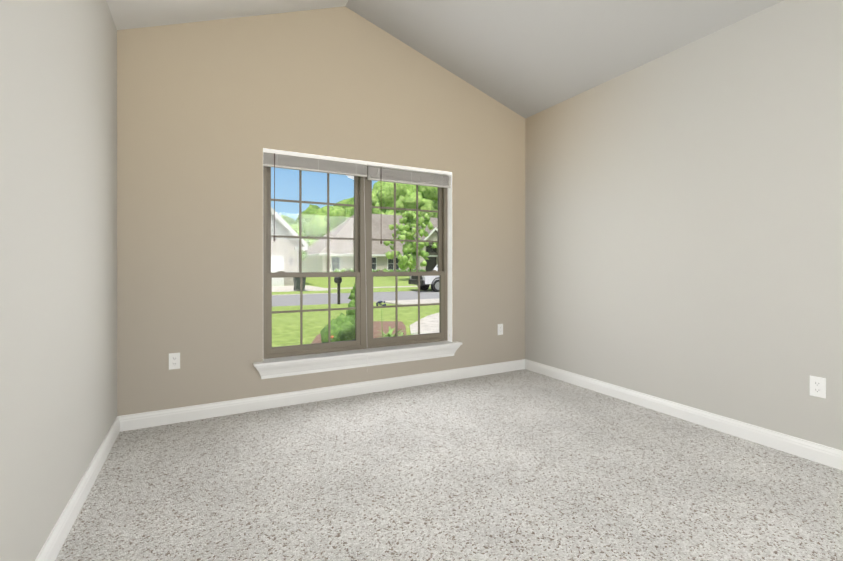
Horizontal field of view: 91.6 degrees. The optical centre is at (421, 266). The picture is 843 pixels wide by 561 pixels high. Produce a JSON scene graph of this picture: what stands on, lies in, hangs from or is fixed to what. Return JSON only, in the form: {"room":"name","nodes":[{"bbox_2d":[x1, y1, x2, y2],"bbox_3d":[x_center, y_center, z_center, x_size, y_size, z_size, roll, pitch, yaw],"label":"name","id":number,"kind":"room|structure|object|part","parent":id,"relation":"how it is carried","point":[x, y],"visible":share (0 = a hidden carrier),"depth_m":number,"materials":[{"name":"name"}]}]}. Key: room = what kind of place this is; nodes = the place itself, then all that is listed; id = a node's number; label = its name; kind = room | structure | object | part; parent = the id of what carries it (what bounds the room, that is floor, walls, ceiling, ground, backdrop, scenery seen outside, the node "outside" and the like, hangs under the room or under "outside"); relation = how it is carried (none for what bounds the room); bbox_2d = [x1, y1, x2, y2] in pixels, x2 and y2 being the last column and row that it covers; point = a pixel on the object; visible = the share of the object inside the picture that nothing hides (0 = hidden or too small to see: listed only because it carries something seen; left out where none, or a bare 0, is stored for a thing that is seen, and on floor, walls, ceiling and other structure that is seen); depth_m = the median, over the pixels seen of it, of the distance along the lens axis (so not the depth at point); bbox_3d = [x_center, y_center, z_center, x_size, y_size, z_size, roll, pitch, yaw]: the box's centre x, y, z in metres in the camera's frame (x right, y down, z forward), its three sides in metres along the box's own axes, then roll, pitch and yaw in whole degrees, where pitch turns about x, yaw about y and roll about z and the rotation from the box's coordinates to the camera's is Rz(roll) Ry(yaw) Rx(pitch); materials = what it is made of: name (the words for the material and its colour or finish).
{"room":"bedroom","nodes":[
{"label":"bedroom","id":0,"kind":"room"},
{"bbox_2d":[0,0,116,560],"bbox_3d":[-0.972,-0.239,0.534,0.180,2.730,5.374,0,0,-28],"label":"wall","id":1,"kind":"structure","parent":0,"point":[58,237],"depth_m":1.60,"materials":[{"name":"grey paint"}]},
{"bbox_2d":[35,416,119,560],"bbox_3d":[-1.474,1.073,1.685,0.016,0.104,2.512,0,0,-28],"label":"baseboard","id":2,"kind":"structure","parent":1,"relation":"attached to","point":[54,543],"depth_m":1.85,"materials":[{"name":"white wood"}]},
{"bbox_2d":[117,6,524,415],"bbox_3d":[-0.508,-0.563,3.724,3.640,3.370,0.180,0,0,-28],"label":"wall","id":3,"kind":"structure","parent":0,"point":[208,111],"depth_m":3.19,"materials":[{"name":"beige paint"}]},
{"bbox_2d":[169,353,179,369],"bbox_3d":[-1.775,0.680,2.943,0.070,0.115,0.008,0,0,-28],"label":"outlet","id":4,"kind":"object","parent":3,"relation":"attached to","point":[174,360],"visible":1,"depth_m":2.94,"materials":[{"name":"white plastic"}]},
{"bbox_2d":[119,359,524,431],"bbox_3d":[-0.462,1.071,3.639,3.640,0.104,0.016,0,0,-28],"label":"baseboard","id":5,"kind":"structure","parent":3,"relation":"attached to","point":[169,416],"depth_m":3.35,"materials":[{"name":"white wood"}]},
{"bbox_2d":[263,166,447,358],"bbox_3d":[-0.530,-0.093,3.750,1.761,1.681,0.084,0,0,-28],"label":"window","id":6,"kind":"structure","parent":3,"relation":"in","point":[364,224],"depth_m":3.70,"materials":[{"name":"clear glass"}]},
{"bbox_3d":[-0.920,-0.089,3.542,0.792,1.605,0.068,0,0,-28],"label":"window sash","id":7,"kind":"part","parent":6,"relation":"part of","materials":[{"name":"clear glass"}]},
{"bbox_2d":[263,149,367,176],"bbox_3d":[-0.875,-0.866,3.462,0.874,0.131,0.040,0,0,-28],"label":"window blind","id":8,"kind":"object","parent":6,"relation":"attached to","point":[304,162],"visible":0.96,"depth_m":3.43,"materials":[{"name":"white plastic"}]},
{"bbox_3d":[-0.140,-0.089,3.958,0.792,1.605,0.068,0,0,-28],"label":"window sash","id":9,"kind":"part","parent":6,"relation":"part of","materials":[{"name":"clear glass"}]},
{"bbox_2d":[367,162,450,187],"bbox_3d":[-0.099,-0.855,3.875,0.874,0.153,0.040,0,0,-28],"label":"window blind","id":10,"kind":"object","parent":6,"relation":"attached to","point":[406,176],"visible":0.85,"depth_m":3.85,"materials":[{"name":"white plastic"}]},
{"bbox_2d":[274,153,449,336],"bbox_3d":[-0.433,0.004,3.628,1.656,1.816,0.092,0,0,-28],"label":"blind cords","id":11,"kind":"object","parent":10,"relation":"hanging from","point":[381,240],"visible":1,"depth_m":4.04,"materials":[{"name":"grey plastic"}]},
{"bbox_2d":[263,148,451,341],"bbox_3d":[-0.492,-0.093,3.679,1.761,1.681,0.084,0,0,-28],"label":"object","id":12,"kind":"object","parent":3,"relation":"attached to","point":[450,338],"visible":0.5,"depth_m":4.08,"materials":[{"name":"white paint"}]},
{"bbox_2d":[253,340,461,378],"bbox_3d":[-0.476,0.816,3.650,1.905,0.136,0.161,0,0,-28],"label":"stool","id":13,"kind":"object","parent":3,"relation":"attached to","point":[296,365],"visible":0.96,"depth_m":3.54,"materials":[{"name":"white wood"}]},
{"bbox_2d":[498,324,502,334],"bbox_3d":[0.835,0.666,4.334,0.070,0.115,0.008,0,0,-28],"label":"outlet","id":14,"kind":"object","parent":3,"relation":"attached to","point":[500,329],"visible":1,"depth_m":4.33,"materials":[{"name":"white plastic"}]},
{"bbox_2d":[106,0,783,118],"bbox_3d":[0.714,-1.959,1.430,4.000,0.852,5.374,0,0,-28],"label":"ceiling","id":15,"kind":"structure","parent":0,"point":[525,59],"depth_m":3.26,"materials":[{"name":"grey paint"}]},
{"bbox_2d":[55,369,842,560],"bbox_3d":[0.714,1.185,1.434,4.000,0.120,5.374,0,0,-28],"label":"floor","id":16,"kind":"structure","parent":0,"point":[522,465],"depth_m":2.09,"materials":[{"name":"carpet"}]},
{"bbox_2d":[525,0,842,450],"bbox_3d":[2.399,-0.248,2.331,0.180,2.745,5.374,0,0,-28],"label":"wall","id":17,"kind":"structure","parent":0,"point":[683,225],"depth_m":2.87,"materials":[{"name":"beige paint"}]},
{"bbox_2d":[525,359,842,469],"bbox_3d":[2.313,1.072,2.286,0.016,0.104,5.014,0,0,-28],"label":"baseboard","id":18,"kind":"structure","parent":17,"relation":"attached to","point":[817,452],"depth_m":2.85,"materials":[{"name":"white wood"}]},
{"bbox_2d":[810,375,825,398],"bbox_3d":[2.279,0.693,2.357,0.008,0.115,0.070,0,0,-28],"label":"outlet","id":19,"kind":"object","parent":17,"relation":"attached to","point":[817,386],"visible":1,"depth_m":2.35,"materials":[{"name":"white plastic"}]},
{"label":"outside","id":20,"kind":"structure","parent":0,"visible":0},
{"bbox_2d":[272,276,431,294],"bbox_3d":[-30.126,1.472,87.314,150.000,0.890,137.400,0,0,-28],"label":"lawn","id":21,"kind":"structure","parent":20,"point":[386,282],"depth_m":30.63,"materials":[{"name":"green plant"}]},
{"bbox_2d":[271,207,307,285],"bbox_3d":[-15.438,-2.542,32.457,9.900,7.979,12.830,0,0,-28],"label":"house","id":22,"kind":"structure","parent":21,"relation":"on","point":[289,264],"depth_m":28.69,"materials":[{"name":"grey brick"}]},
{"bbox_2d":[280,214,305,233],"bbox_3d":[-22.756,-3.372,73.856,10.782,11.176,10.642,0,0,-28],"label":"tree","id":23,"kind":"object","parent":21,"relation":"on","point":[284,217],"depth_m":70.09,"materials":[{"name":"green plant"}]},
{"bbox_2d":[290,224,307,258],"bbox_3d":[-13.798,-1.748,45.018,2.666,5.942,2.218,0,0,-28],"label":"tree","id":24,"kind":"object","parent":21,"relation":"on","point":[304,254],"depth_m":44.95,"materials":[{"name":"green plant"}]},
{"bbox_2d":[293,277,305,289],"bbox_3d":[-7.159,0.979,24.018,0.660,0.860,0.760,0,0,-28],"label":"bin","id":25,"kind":"object","parent":21,"relation":"on","point":[296,280],"depth_m":23.72,"materials":[{"name":"grey plastic"}]},
{"bbox_2d":[295,204,319,221],"bbox_3d":[-20.726,-4.757,79.450,10.231,14.030,12.685,0,0,-28],"label":"tree","id":26,"kind":"object","parent":21,"relation":"on","point":[311,212],"depth_m":77.20,"materials":[{"name":"green plant"}]},
{"bbox_2d":[304,206,350,246],"bbox_3d":[-15.544,-4.547,71.529,10.320,11.780,9.096,0,0,-28],"label":"tree","id":27,"kind":"object","parent":21,"relation":"on","point":[321,218],"depth_m":68.07,"materials":[{"name":"green plant"}]},
{"bbox_2d":[333,197,353,215],"bbox_3d":[-16.894,-6.817,88.525,10.862,16.209,10.716,0,0,-28],"label":"tree","id":28,"kind":"object","parent":21,"relation":"on","point":[349,201],"depth_m":86.97,"materials":[{"name":"green plant"}]},
{"bbox_2d":[272,285,430,294],"bbox_3d":[0.565,1.553,29.733,150.000,0.449,7.000,0,0,-28],"label":"path","id":29,"kind":"structure","parent":21,"relation":"on","point":[287,289],"depth_m":25.80,"materials":[{"name":"concrete"}]},
{"bbox_2d":[302,214,437,271],"bbox_3d":[-0.193,-2.892,56.889,31.040,8.207,14.290,0,0,-28],"label":"house","id":30,"kind":"structure","parent":21,"relation":"on","point":[383,232],"depth_m":49.25,"materials":[{"name":"beige brick"}]},
{"bbox_2d":[333,268,425,276],"bbox_3d":[0.694,0.676,48.915,23.005,1.297,1.173,0,0,-28],"label":"hedge","id":31,"kind":"object","parent":21,"relation":"on","point":[384,270],"depth_m":46.33,"materials":[{"name":"green plant"}]},
{"bbox_2d":[372,181,401,208],"bbox_3d":[-7.030,-8.497,82.087,10.791,19.781,11.941,0,0,-28],"label":"tree","id":32,"kind":"object","parent":21,"relation":"on","point":[377,187],"depth_m":80.49,"materials":[{"name":"green plant"}]},
{"bbox_2d":[372,182,411,214],"bbox_3d":[-4.223,-7.183,73.193,11.125,16.934,8.550,0,0,-28],"label":"tree","id":33,"kind":"object","parent":21,"relation":"on","point":[384,194],"depth_m":70.66,"materials":[{"name":"green plant"}]},
{"bbox_2d":[383,211,436,271],"bbox_3d":[-1.122,-2.020,37.879,4.686,6.713,4.839,0,0,-28],"label":"tree","id":34,"kind":"object","parent":21,"relation":"on","point":[409,247],"depth_m":37.21,"materials":[{"name":"green plant"}]},
{"bbox_2d":[405,184,418,192],"bbox_3d":[-1.064,-7.529,75.262,9.055,17.691,8.640,0,0,-28],"label":"tree","id":35,"kind":"object","parent":21,"relation":"on","point":[409,186],"depth_m":74.16,"materials":[{"name":"green plant"}]},
{"bbox_2d":[405,185,437,217],"bbox_3d":[1.816,-7.453,73.022,11.248,17.368,7.985,0,0,-28],"label":"tree","id":36,"kind":"object","parent":21,"relation":"on","point":[430,203],"depth_m":70.18,"materials":[{"name":"green plant"}]},
{"bbox_2d":[272,302,438,346],"bbox_3d":[8.140,1.644,15.523,150.000,0.710,12.506,0,0,-28],"label":"lawn","id":37,"kind":"structure","parent":20,"point":[316,328],"depth_m":10.57,"materials":[{"name":"green plant"}]},
{"bbox_2d":[334,277,341,303],"bbox_3d":[-3.283,0.923,16.134,0.180,1.160,0.500,0,0,-28],"label":"mailbox","id":38,"kind":"object","parent":37,"relation":"on","point":[338,281],"depth_m":16.00,"materials":[{"name":"grey metal"}]},
{"bbox_2d":[311,321,406,343],"bbox_3d":[-1.213,1.364,6.441,4.150,0.200,5.236,0,0,-28],"label":"mulch bed","id":39,"kind":"object","parent":37,"relation":"on","point":[382,326],"depth_m":8.33,"materials":[{"name":"brown soil"}]},
{"bbox_2d":[320,312,354,342],"bbox_3d":[-1.021,0.934,5.355,0.558,0.648,0.593,0,0,-28],"label":"shrub","id":40,"kind":"object","parent":39,"relation":"on","point":[341,322],"depth_m":5.21,"materials":[{"name":"green plant"}]},
{"bbox_2d":[346,284,354,318],"bbox_3d":[-1.003,0.765,6.389,0.363,0.999,0.356,0,0,-28],"label":"sapling","id":41,"kind":"object","parent":39,"relation":"on","point":[351,304],"depth_m":6.29,"materials":[{"name":"green plant"}]},
{"bbox_2d":[377,326,409,337],"bbox_3d":[-0.484,1.101,6.675,0.786,0.311,0.819,0,0,-28],"label":"agapanthus","id":42,"kind":"object","parent":39,"relation":"on","point":[389,334],"depth_m":6.72,"materials":[{"name":"green plant"}]},
{"bbox_2d":[375,300,417,337],"bbox_3d":[-0.292,0.875,5.920,0.890,0.766,0.926,0,0,-28],"label":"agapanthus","id":43,"kind":"object","parent":39,"relation":"on","point":[379,302],"depth_m":5.91,"materials":[{"name":"green plant"}]},
{"bbox_2d":[373,298,438,304],"bbox_3d":[4.791,1.506,14.050,9.450,0.528,12.056,0,0,-28],"label":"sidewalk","id":44,"kind":"structure","parent":37,"relation":"on","point":[423,301],"depth_m":16.29,"materials":[{"name":"concrete"}]},
{"bbox_2d":[410,313,438,334],"bbox_3d":[1.384,1.368,8.692,4.750,0.202,6.206,0,0,-28],"label":"walkway","id":45,"kind":"structure","parent":37,"relation":"on","point":[427,326],"depth_m":8.80,"materials":[{"name":"concrete"}]},
{"bbox_2d":[272,290,438,306],"bbox_3d":[3.693,1.760,23.865,150.000,0.500,6.400,0,0,-28],"label":"road","id":46,"kind":"structure","parent":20,"point":[290,299],"depth_m":19.97,"materials":[{"name":"grey asphalt"}]},
{"bbox_2d":[408,264,438,291],"bbox_3d":[2.180,0.567,25.862,5.750,1.880,2.350,0,0,-28],"label":"truck","id":47,"kind":"object","parent":46,"relation":"on","point":[428,281],"depth_m":24.08,"materials":[{"name":"white paint"}]}
]}

